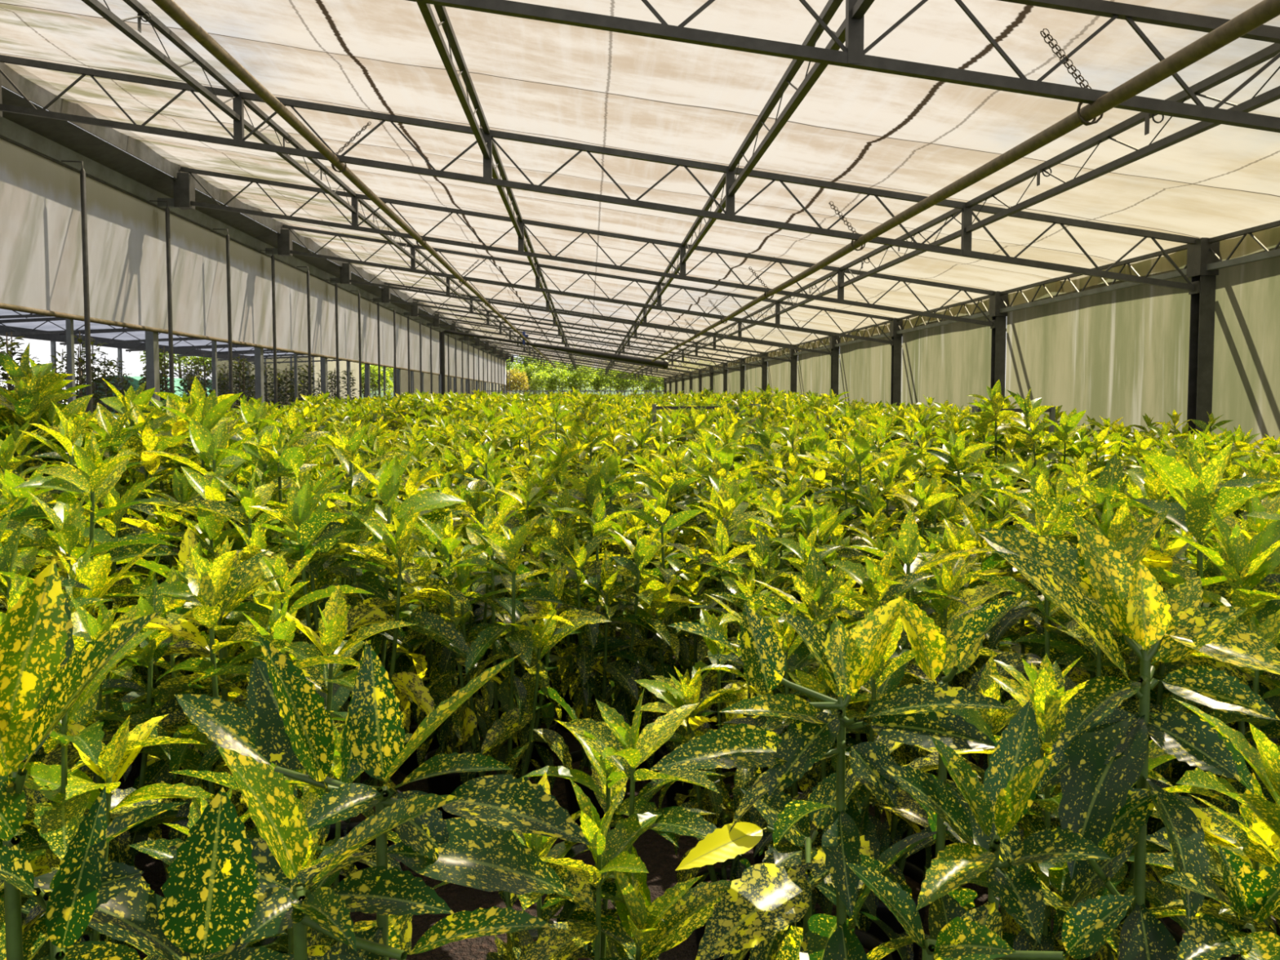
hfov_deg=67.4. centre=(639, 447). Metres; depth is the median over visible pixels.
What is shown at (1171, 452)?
spotted laurel
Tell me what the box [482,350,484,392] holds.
pipe
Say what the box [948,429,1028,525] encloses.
spotted laurel
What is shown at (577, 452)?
spotted laurel
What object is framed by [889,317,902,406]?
steel column
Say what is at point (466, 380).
steel column
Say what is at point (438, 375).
steel column
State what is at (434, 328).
pipe
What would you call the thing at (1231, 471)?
spotted laurel
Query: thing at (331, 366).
polytunnel
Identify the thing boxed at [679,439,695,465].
spotted laurel
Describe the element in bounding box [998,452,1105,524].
spotted laurel
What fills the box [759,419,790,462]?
spotted laurel
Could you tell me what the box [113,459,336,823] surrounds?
spotted laurel
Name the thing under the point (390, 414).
laurel mass
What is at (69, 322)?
stud
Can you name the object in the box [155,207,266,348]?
blind
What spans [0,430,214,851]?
spotted laurel
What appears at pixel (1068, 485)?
spotted laurel
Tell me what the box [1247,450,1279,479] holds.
spotted laurel
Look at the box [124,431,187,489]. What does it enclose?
spotted laurel
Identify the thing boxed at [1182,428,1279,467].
spotted laurel
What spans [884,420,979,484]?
spotted laurel
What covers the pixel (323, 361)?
steel column
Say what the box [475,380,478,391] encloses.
steel column
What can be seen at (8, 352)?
sapling
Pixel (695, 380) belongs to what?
sheet
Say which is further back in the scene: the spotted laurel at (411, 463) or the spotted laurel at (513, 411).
the spotted laurel at (513, 411)
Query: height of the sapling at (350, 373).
1.940 m
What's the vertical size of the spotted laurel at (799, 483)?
0.910 m
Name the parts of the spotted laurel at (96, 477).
stem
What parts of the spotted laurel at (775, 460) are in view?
stem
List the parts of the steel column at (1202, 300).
head plate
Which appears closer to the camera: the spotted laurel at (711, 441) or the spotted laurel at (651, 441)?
the spotted laurel at (711, 441)
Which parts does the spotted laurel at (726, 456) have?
stem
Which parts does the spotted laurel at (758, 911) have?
stem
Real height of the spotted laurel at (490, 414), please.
0.963 m
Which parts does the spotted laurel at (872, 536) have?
stem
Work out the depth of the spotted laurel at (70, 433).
2.77 m
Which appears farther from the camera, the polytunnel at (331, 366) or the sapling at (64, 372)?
the polytunnel at (331, 366)
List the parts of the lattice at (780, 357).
rail, rail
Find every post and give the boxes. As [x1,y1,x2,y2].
[50,341,57,372]
[117,347,123,390]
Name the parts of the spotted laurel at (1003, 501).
stem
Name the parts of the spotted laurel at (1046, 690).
stem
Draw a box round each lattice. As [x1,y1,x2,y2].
[700,366,709,373]
[712,363,722,371]
[724,359,739,369]
[742,353,760,365]
[764,347,789,361]
[793,336,829,355]
[834,320,889,346]
[896,294,989,333]
[999,244,1187,312]
[1206,220,1279,270]
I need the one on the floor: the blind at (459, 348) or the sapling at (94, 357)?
the sapling at (94, 357)
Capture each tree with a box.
[139,351,211,377]
[505,356,517,370]
[513,355,555,394]
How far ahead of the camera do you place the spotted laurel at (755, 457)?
5.34 m
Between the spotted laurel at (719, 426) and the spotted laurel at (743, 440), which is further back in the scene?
the spotted laurel at (743, 440)
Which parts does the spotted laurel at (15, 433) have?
stem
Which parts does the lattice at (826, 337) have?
rail, rail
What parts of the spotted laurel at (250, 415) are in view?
stem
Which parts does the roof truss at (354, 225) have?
truss post, truss post, truss post, truss post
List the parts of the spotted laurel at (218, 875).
stem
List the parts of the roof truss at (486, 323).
truss post, truss post, truss post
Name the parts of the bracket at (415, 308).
seat plate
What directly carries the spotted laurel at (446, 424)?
on the floor
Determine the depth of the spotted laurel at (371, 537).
3.98 m
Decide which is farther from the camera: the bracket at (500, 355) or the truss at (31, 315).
the bracket at (500, 355)
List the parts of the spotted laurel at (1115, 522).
stem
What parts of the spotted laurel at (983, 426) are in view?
stem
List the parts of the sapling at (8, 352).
stem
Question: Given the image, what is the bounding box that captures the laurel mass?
[160,383,1163,469]
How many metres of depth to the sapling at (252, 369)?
25.85 m
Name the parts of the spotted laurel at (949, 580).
stem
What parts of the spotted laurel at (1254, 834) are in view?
stem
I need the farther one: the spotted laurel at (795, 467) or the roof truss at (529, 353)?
the roof truss at (529, 353)
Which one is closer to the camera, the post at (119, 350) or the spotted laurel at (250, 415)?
the spotted laurel at (250, 415)
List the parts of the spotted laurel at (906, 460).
stem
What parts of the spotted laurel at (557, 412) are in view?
stem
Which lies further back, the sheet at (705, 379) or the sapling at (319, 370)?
the sheet at (705, 379)
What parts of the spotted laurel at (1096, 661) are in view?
stem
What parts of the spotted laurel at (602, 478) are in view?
stem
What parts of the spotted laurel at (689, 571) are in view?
stem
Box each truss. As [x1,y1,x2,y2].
[0,54,1199,291]
[0,310,50,318]
[0,317,141,336]
[59,329,201,346]
[125,337,249,352]
[176,343,401,357]
[179,166,995,326]
[217,349,318,361]
[251,348,401,364]
[281,224,893,344]
[343,261,831,355]
[384,282,791,361]
[406,0,1279,133]
[413,298,762,367]
[435,311,740,370]
[452,320,723,373]
[468,329,709,376]
[480,337,698,377]
[485,340,688,379]
[493,344,681,381]
[500,348,675,382]
[506,351,669,383]
[512,354,663,384]
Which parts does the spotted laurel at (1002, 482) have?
stem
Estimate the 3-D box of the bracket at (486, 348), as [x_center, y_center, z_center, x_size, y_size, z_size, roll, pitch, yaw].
[-7.744,-5.083,47.886,0.415,0.420,0.210,0,3,-3]
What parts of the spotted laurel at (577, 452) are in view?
stem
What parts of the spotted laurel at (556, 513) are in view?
stem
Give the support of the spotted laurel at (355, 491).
on the floor
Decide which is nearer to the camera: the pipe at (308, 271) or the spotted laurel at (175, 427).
the spotted laurel at (175, 427)
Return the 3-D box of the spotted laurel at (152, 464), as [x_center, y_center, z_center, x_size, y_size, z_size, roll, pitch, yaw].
[-1.456,0.464,2.901,0.552,1.069,0.502,2,4,33]
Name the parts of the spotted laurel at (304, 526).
stem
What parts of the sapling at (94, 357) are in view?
stem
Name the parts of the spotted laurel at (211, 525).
stem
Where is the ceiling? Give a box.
[0,0,1279,377]
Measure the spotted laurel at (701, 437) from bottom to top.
0.887 m
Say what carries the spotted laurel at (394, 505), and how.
on the floor
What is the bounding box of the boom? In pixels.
[440,329,668,395]
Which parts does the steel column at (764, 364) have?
head plate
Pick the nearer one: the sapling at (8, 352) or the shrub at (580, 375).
the sapling at (8, 352)
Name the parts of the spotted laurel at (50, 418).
stem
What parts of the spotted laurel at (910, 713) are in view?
stem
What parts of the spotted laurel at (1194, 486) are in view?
stem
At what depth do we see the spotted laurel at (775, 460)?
4.29 m
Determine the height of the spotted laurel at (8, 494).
0.987 m
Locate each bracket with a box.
[0,68,2,117]
[137,11,151,32]
[157,173,195,209]
[265,229,292,256]
[283,136,292,146]
[320,168,328,180]
[329,262,351,284]
[373,287,390,302]
[403,302,418,316]
[426,313,439,326]
[444,323,456,334]
[458,330,469,340]
[471,337,479,346]
[480,342,488,350]
[488,347,496,354]
[495,349,502,356]
[502,352,508,359]
[861,257,870,268]
[1036,168,1052,186]
[1144,113,1164,135]
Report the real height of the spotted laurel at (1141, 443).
0.957 m
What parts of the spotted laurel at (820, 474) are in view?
stem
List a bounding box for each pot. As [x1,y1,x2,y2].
[82,934,89,941]
[134,747,177,777]
[455,657,483,684]
[514,653,550,703]
[549,669,599,733]
[561,639,577,646]
[644,629,658,675]
[676,663,716,722]
[716,661,742,689]
[796,763,815,793]
[847,733,867,742]
[854,927,893,959]
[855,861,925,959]
[901,823,954,870]
[933,753,972,781]
[970,752,981,764]
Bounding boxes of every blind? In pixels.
[0,137,161,333]
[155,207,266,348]
[262,253,329,358]
[326,282,372,364]
[369,301,402,369]
[400,315,425,373]
[423,325,439,375]
[444,334,457,377]
[456,339,467,379]
[468,345,478,381]
[479,350,487,382]
[486,353,494,383]
[493,356,501,384]
[500,359,506,385]
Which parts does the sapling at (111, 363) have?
stem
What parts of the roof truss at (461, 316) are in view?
truss post, truss post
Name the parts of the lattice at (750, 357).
rail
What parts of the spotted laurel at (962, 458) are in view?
stem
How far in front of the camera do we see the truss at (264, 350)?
39.98 m
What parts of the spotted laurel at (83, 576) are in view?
stem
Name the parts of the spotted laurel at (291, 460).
stem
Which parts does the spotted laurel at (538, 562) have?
stem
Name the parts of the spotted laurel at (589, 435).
stem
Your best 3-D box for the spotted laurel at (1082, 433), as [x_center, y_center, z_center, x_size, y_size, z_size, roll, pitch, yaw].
[2.420,0.329,5.546,0.487,0.933,0.512,1,3,13]
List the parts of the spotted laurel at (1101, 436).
stem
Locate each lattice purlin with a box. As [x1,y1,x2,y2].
[81,0,544,363]
[416,1,575,368]
[605,0,874,371]
[635,43,1279,377]
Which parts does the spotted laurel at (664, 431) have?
stem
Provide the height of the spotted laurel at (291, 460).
1.098 m
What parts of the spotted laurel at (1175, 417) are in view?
stem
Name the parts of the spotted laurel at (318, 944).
stem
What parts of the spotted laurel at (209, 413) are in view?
stem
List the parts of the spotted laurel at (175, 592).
stem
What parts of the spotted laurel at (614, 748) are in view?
stem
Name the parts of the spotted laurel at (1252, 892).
stem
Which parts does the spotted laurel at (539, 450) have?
stem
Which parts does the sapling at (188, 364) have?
stem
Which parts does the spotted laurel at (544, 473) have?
stem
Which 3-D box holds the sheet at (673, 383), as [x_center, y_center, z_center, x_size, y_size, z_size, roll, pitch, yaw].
[2.110,-3.122,57.935,0.033,2.432,3.990,0,3,-3]
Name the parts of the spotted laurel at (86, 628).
stem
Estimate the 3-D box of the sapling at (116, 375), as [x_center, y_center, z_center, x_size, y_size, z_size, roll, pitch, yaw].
[-11.782,-1.008,21.624,0.550,2.050,0.549,2,4,36]
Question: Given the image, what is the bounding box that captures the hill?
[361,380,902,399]
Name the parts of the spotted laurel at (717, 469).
stem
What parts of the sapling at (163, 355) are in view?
stem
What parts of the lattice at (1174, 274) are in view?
rail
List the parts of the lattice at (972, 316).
rail, rail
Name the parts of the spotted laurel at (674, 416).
stem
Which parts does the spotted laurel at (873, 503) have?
stem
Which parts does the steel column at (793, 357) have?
head plate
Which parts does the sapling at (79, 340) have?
stem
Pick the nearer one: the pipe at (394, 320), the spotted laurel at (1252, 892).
the spotted laurel at (1252, 892)
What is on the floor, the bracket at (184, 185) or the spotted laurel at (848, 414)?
the spotted laurel at (848, 414)
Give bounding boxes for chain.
[331,121,371,172]
[458,260,479,284]
[684,319,699,337]
[708,299,727,323]
[748,266,773,299]
[828,200,865,250]
[1040,28,1103,125]
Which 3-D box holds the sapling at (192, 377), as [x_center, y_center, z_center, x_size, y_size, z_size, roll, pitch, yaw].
[-7.709,-0.551,16.861,0.446,1.636,0.439,2,4,33]
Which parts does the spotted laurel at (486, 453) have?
stem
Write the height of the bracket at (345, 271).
0.420 m
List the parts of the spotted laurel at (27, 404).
stem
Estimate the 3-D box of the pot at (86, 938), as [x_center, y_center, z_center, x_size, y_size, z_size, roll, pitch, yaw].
[-1.145,0.962,1.960,0.202,0.173,0.202,0,3,-3]
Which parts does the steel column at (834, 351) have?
head plate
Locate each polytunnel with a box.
[0,358,133,404]
[217,355,359,406]
[393,368,511,396]
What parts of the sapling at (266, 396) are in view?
stem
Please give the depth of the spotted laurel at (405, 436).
6.64 m
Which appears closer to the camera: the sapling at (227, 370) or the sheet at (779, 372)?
the sapling at (227, 370)
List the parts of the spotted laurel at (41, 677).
stem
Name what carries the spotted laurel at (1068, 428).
on the floor
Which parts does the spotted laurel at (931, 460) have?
stem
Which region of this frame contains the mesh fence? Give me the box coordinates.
[486,390,666,395]
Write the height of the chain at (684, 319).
0.398 m
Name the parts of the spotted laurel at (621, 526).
stem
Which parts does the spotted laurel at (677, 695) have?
stem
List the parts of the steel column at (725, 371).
head plate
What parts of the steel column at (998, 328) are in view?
head plate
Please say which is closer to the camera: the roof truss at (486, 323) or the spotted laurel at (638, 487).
the spotted laurel at (638, 487)
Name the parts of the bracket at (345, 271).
seat plate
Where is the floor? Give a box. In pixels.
[21,595,1273,959]
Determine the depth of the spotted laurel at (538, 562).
2.99 m
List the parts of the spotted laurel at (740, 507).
stem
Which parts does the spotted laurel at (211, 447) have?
stem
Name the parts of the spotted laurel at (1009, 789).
stem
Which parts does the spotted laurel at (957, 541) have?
stem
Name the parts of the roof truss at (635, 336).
truss post, truss post, truss post, truss post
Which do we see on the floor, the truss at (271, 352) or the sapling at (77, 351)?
the sapling at (77, 351)
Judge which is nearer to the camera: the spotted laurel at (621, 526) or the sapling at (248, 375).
the spotted laurel at (621, 526)
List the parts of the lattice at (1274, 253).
rail, rail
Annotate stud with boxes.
[65,318,75,403]
[211,340,217,396]
[293,353,297,403]
[346,360,350,397]
[382,366,386,398]
[410,370,412,395]
[460,378,462,394]
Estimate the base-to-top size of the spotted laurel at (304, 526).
1.020 m
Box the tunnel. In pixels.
[75,375,235,413]
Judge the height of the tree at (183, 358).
8.815 m
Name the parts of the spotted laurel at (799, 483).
stem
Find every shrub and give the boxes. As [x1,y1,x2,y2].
[361,363,377,387]
[361,364,393,395]
[372,366,393,389]
[499,368,529,395]
[508,363,532,392]
[522,360,555,391]
[528,368,557,395]
[543,360,568,390]
[546,363,580,392]
[564,364,595,391]
[568,365,599,393]
[591,367,614,394]
[594,368,626,394]
[611,371,653,394]
[642,375,666,394]
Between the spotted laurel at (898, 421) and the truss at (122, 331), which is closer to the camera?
the spotted laurel at (898, 421)
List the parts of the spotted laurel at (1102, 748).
stem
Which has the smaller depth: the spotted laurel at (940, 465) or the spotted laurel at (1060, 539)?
the spotted laurel at (1060, 539)
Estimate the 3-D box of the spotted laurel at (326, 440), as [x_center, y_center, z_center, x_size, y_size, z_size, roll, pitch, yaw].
[-1.399,0.365,4.268,0.453,0.976,0.653,-1,3,-18]
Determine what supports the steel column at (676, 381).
on the floor
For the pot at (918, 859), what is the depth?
2.30 m
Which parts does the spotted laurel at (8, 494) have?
stem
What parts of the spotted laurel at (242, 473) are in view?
stem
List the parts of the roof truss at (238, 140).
truss post, truss post, truss post, truss post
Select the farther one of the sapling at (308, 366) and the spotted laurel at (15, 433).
the sapling at (308, 366)
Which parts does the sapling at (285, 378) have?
stem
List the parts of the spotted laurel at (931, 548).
stem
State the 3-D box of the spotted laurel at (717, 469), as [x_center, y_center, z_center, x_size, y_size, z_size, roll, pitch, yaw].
[0.208,0.502,3.443,0.467,0.938,0.546,2,3,27]
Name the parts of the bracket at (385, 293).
seat plate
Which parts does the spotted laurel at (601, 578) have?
stem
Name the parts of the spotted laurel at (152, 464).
stem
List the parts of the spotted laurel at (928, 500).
stem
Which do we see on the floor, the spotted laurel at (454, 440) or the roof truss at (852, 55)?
the spotted laurel at (454, 440)
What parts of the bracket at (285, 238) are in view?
seat plate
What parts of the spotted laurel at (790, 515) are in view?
stem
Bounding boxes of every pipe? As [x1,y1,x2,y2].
[61,160,93,413]
[149,200,173,393]
[151,0,555,368]
[213,228,233,416]
[259,249,277,407]
[296,266,311,395]
[331,280,339,399]
[350,290,361,397]
[372,299,380,395]
[386,306,396,396]
[400,313,409,393]
[414,319,422,393]
[425,324,432,394]
[434,328,440,364]
[447,334,449,393]
[450,335,457,392]
[461,338,463,393]
[463,341,469,394]
[473,346,474,393]
[474,346,479,391]
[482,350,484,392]
[483,350,488,392]
[490,354,492,394]
[494,355,495,391]
[497,356,498,392]
[498,356,502,390]
[503,360,504,394]
[506,361,507,394]
[509,362,510,394]
[622,0,1279,377]
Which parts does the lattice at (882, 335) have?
rail, rail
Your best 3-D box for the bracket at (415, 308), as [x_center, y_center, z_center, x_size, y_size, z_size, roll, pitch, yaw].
[-6.663,-4.038,27.943,0.415,0.420,0.210,0,3,-3]
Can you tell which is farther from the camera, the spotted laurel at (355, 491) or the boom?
the boom
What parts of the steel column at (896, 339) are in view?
head plate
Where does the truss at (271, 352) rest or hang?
attached to the roof
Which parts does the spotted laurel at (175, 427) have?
stem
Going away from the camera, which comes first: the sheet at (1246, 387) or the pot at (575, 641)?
the pot at (575, 641)
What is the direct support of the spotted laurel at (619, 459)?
on the floor
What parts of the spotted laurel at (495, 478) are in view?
stem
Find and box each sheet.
[666,379,669,392]
[671,377,675,394]
[677,375,684,394]
[684,373,693,394]
[693,370,702,394]
[702,367,710,391]
[713,364,728,394]
[728,360,745,394]
[745,356,761,394]
[767,348,797,393]
[797,338,839,399]
[839,324,902,408]
[901,299,991,415]
[1004,248,1191,463]
[1211,226,1279,456]
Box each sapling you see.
[0,332,25,391]
[0,332,31,390]
[0,347,13,389]
[19,354,42,365]
[40,360,65,404]
[50,348,66,402]
[50,362,66,404]
[57,346,96,412]
[57,358,76,404]
[62,331,100,411]
[75,354,102,408]
[78,337,113,411]
[82,372,105,408]
[93,355,121,413]
[93,359,112,411]
[93,367,111,407]
[103,362,122,413]
[106,373,125,416]
[107,357,126,413]
[115,368,133,395]
[118,373,133,392]
[120,376,136,394]
[137,367,161,391]
[140,363,168,407]
[159,346,182,406]
[159,360,174,405]
[176,363,195,402]
[176,368,189,395]
[178,370,192,396]
[181,375,195,402]
[183,360,198,395]
[186,367,208,394]
[187,360,209,395]
[188,369,211,394]
[191,355,212,395]
[197,364,217,397]
[217,362,233,396]
[217,369,227,395]
[218,369,235,394]
[220,372,235,412]
[226,355,249,408]
[226,358,251,404]
[227,371,247,408]
[232,355,255,414]
[243,365,255,399]
[244,375,254,400]
[246,377,255,397]
[263,361,274,404]
[266,373,283,405]
[267,368,282,406]
[269,371,286,409]
[270,373,286,408]
[277,366,294,408]
[280,370,299,404]
[285,364,303,404]
[288,367,306,399]
[298,365,315,400]
[298,372,307,399]
[298,374,307,402]
[299,364,317,399]
[312,377,320,395]
[315,369,331,396]
[327,374,340,401]
[328,368,342,397]
[328,368,342,398]
[338,369,356,404]
[339,369,355,399]
[357,382,364,398]
[364,369,382,398]
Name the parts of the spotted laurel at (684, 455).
stem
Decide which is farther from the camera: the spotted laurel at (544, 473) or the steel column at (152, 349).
the steel column at (152, 349)
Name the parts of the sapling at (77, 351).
stem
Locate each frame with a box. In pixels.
[652,404,738,425]
[971,406,1055,435]
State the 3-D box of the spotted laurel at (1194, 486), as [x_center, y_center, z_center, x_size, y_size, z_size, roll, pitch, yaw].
[1.071,0.530,1.665,0.592,1.067,0.600,-1,3,-20]
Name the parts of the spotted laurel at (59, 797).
stem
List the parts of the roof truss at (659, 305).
truss post, truss post, truss post, truss post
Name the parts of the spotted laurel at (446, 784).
stem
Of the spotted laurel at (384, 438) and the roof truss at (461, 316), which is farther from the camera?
the roof truss at (461, 316)
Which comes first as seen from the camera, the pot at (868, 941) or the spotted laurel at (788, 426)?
the pot at (868, 941)
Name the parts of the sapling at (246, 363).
stem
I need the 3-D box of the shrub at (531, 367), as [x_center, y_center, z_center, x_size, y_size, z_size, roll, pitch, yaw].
[-8.298,-5.207,79.531,3.417,4.377,2.696,0,3,-6]
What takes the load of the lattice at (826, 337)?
attached to the steel column at (793, 357)
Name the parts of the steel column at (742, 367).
head plate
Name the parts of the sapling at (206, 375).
stem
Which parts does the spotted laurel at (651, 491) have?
stem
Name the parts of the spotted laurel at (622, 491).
stem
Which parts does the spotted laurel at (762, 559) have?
stem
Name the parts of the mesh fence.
rail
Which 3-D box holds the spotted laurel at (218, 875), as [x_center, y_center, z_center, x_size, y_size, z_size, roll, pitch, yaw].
[-0.209,0.625,0.733,0.344,0.975,0.394,0,3,-9]
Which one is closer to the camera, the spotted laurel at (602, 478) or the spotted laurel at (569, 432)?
the spotted laurel at (602, 478)
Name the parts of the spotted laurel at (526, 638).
stem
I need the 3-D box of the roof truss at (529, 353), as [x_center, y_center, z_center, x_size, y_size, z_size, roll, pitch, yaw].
[-2.593,-4.392,47.893,10.166,1.983,0.054,0,3,0]
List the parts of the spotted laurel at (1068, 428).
stem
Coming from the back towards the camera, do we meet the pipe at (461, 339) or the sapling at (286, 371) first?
the pipe at (461, 339)
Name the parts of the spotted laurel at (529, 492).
stem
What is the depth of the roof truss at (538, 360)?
55.85 m
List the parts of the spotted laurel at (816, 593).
stem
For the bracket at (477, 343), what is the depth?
43.80 m
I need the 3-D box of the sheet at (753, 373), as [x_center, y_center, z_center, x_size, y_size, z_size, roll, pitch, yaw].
[3.624,-1.659,30.014,0.029,2.432,3.990,0,3,-3]
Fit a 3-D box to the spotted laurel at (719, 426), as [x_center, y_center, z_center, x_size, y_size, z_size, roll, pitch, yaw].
[0.382,0.318,5.496,0.496,0.971,0.558,1,3,11]
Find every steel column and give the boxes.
[145,330,159,404]
[253,346,264,403]
[320,357,327,394]
[364,364,370,397]
[395,368,400,397]
[422,372,423,391]
[438,375,439,394]
[453,377,455,393]
[465,379,467,394]
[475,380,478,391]
[484,382,486,391]
[663,378,666,394]
[668,377,671,395]
[674,374,677,395]
[681,373,684,393]
[688,371,692,391]
[697,369,702,391]
[709,366,713,392]
[722,362,727,392]
[739,357,745,395]
[760,351,767,395]
[789,344,797,393]
[829,335,839,396]
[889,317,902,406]
[989,291,1008,402]
[1186,237,1219,435]
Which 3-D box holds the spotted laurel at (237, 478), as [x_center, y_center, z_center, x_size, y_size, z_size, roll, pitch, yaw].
[-1.260,0.463,3.255,0.508,1.036,0.548,0,3,2]
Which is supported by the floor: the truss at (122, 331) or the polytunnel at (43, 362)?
the polytunnel at (43, 362)
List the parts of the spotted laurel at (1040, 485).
stem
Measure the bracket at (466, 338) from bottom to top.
0.420 m
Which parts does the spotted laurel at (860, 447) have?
stem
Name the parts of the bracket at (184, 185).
seat plate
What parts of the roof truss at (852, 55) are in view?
truss post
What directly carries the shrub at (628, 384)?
on the floor
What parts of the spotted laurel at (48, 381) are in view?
stem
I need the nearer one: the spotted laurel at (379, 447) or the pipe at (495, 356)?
the spotted laurel at (379, 447)
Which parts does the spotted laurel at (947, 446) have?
stem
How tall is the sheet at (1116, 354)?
2.432 m
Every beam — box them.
[0,62,511,361]
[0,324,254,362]
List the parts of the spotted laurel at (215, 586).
stem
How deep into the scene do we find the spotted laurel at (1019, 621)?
2.75 m
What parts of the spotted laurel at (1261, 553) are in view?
stem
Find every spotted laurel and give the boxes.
[0,342,84,479]
[0,358,126,485]
[0,369,98,509]
[0,379,144,514]
[0,401,178,611]
[0,417,146,576]
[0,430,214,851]
[0,462,129,613]
[0,490,186,941]
[0,497,46,608]
[0,558,206,959]
[0,573,248,948]
[0,627,215,959]
[66,400,121,453]
[85,376,241,666]
[97,389,248,675]
[98,424,226,777]
[99,395,194,542]
[107,416,317,776]
[107,535,324,839]
[111,538,414,888]
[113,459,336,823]
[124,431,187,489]
[128,726,413,959]
[157,633,589,959]
[169,422,323,530]
[180,434,356,617]
[213,449,474,885]
[217,463,364,599]
[220,417,398,699]
[222,400,289,448]
[228,397,328,520]
[283,431,344,483]
[285,472,373,571]
[292,432,337,463]
[302,421,373,617]
[309,422,404,497]
[309,437,399,535]
[312,469,394,702]
[314,441,334,458]
[330,449,441,537]
[337,494,460,672]
[339,457,405,540]
[356,477,499,774]
[359,432,413,504]
[360,427,408,468]
[363,427,433,468]
[382,502,536,819]
[389,420,466,462]
[391,434,445,488]
[394,504,463,659]
[395,504,611,793]
[396,440,456,504]
[396,453,427,497]
[400,443,497,551]
[417,432,471,487]
[417,471,506,684]
[426,414,479,472]
[432,686,741,959]
[435,419,505,473]
[440,470,564,733]
[441,433,522,510]
[447,438,548,672]
[449,425,531,490]
[452,466,510,609]
[453,417,507,462]
[459,453,536,533]
[465,402,534,461]
[468,530,594,771]
[469,467,583,703]
[483,448,549,495]
[485,402,559,445]
[496,413,551,492]
[501,413,582,485]
[501,455,585,578]
[511,450,581,524]
[520,490,702,830]
[522,453,657,733]
[524,399,586,485]
[526,483,617,646]
[528,435,588,481]
[532,433,624,539]
[546,487,645,696]
[556,425,608,470]
[570,423,612,462]
[570,456,646,544]
[571,420,644,477]
[572,502,698,771]
[583,449,646,546]
[585,437,618,475]
[588,482,762,807]
[600,422,690,473]
[608,421,669,472]
[611,456,749,722]
[615,446,691,528]
[617,416,695,475]
[628,426,664,462]
[628,472,700,675]
[631,581,782,959]
[633,438,669,568]
[634,441,756,616]
[634,447,704,513]
[647,405,715,457]
[648,590,1057,959]
[669,440,790,689]
[671,419,747,511]
[671,475,802,768]
[675,768,874,959]
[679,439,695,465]
[680,433,746,578]
[680,433,788,576]
[681,429,743,458]
[688,524,860,864]
[701,443,821,536]
[703,417,800,510]
[703,542,980,959]
[720,470,845,728]
[728,488,879,793]
[732,439,782,475]
[733,434,767,464]
[742,430,784,471]
[751,419,838,601]
[753,508,1017,959]
[756,426,845,497]
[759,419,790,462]
[759,452,864,599]
[760,418,818,469]
[760,446,789,475]
[771,438,889,570]
[784,438,877,570]
[789,497,901,742]
[793,399,872,436]
[801,429,931,580]
[803,413,839,438]
[808,419,883,471]
[817,480,938,592]
[826,426,903,513]
[829,403,898,449]
[835,462,875,525]
[842,407,911,437]
[844,518,1031,870]
[844,699,1136,959]
[853,424,919,475]
[854,402,942,478]
[857,453,877,473]
[863,437,964,561]
[864,475,1017,764]
[870,446,952,541]
[882,414,921,453]
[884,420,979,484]
[893,429,936,438]
[893,521,1013,781]
[897,451,947,524]
[900,408,994,478]
[900,653,1231,959]
[904,471,1100,804]
[905,427,975,497]
[911,431,1019,545]
[916,417,964,483]
[926,469,1031,565]
[928,409,1000,478]
[937,491,1023,565]
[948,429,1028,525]
[951,462,1012,525]
[953,451,1026,527]
[954,379,1062,524]
[959,401,1031,488]
[962,544,1207,959]
[975,412,1026,457]
[977,508,1279,959]
[980,446,1233,931]
[982,513,1076,653]
[991,457,1094,626]
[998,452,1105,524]
[1007,590,1036,697]
[1010,408,1102,494]
[1017,479,1096,627]
[1031,429,1088,461]
[1035,435,1071,469]
[1040,426,1105,476]
[1042,440,1279,959]
[1044,435,1093,465]
[1048,435,1106,497]
[1073,426,1156,513]
[1080,435,1143,476]
[1084,435,1108,462]
[1087,426,1163,479]
[1092,438,1137,465]
[1093,466,1176,526]
[1119,697,1279,959]
[1121,436,1160,451]
[1121,445,1220,542]
[1122,457,1153,488]
[1123,470,1213,585]
[1124,420,1188,465]
[1134,503,1279,959]
[1140,426,1207,466]
[1140,429,1262,497]
[1142,513,1279,884]
[1143,421,1257,464]
[1156,409,1233,448]
[1160,434,1252,513]
[1160,844,1279,959]
[1161,542,1246,773]
[1165,512,1246,666]
[1170,447,1279,542]
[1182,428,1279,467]
[1203,464,1279,547]
[1208,471,1279,546]
[1209,513,1248,537]
[1214,424,1279,468]
[1234,450,1279,511]
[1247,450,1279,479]
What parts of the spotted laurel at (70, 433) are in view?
stem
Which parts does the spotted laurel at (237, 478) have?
stem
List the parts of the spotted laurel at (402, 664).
stem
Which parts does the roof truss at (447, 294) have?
truss post, truss post, truss post, truss post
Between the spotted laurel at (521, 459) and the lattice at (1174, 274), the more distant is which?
the lattice at (1174, 274)

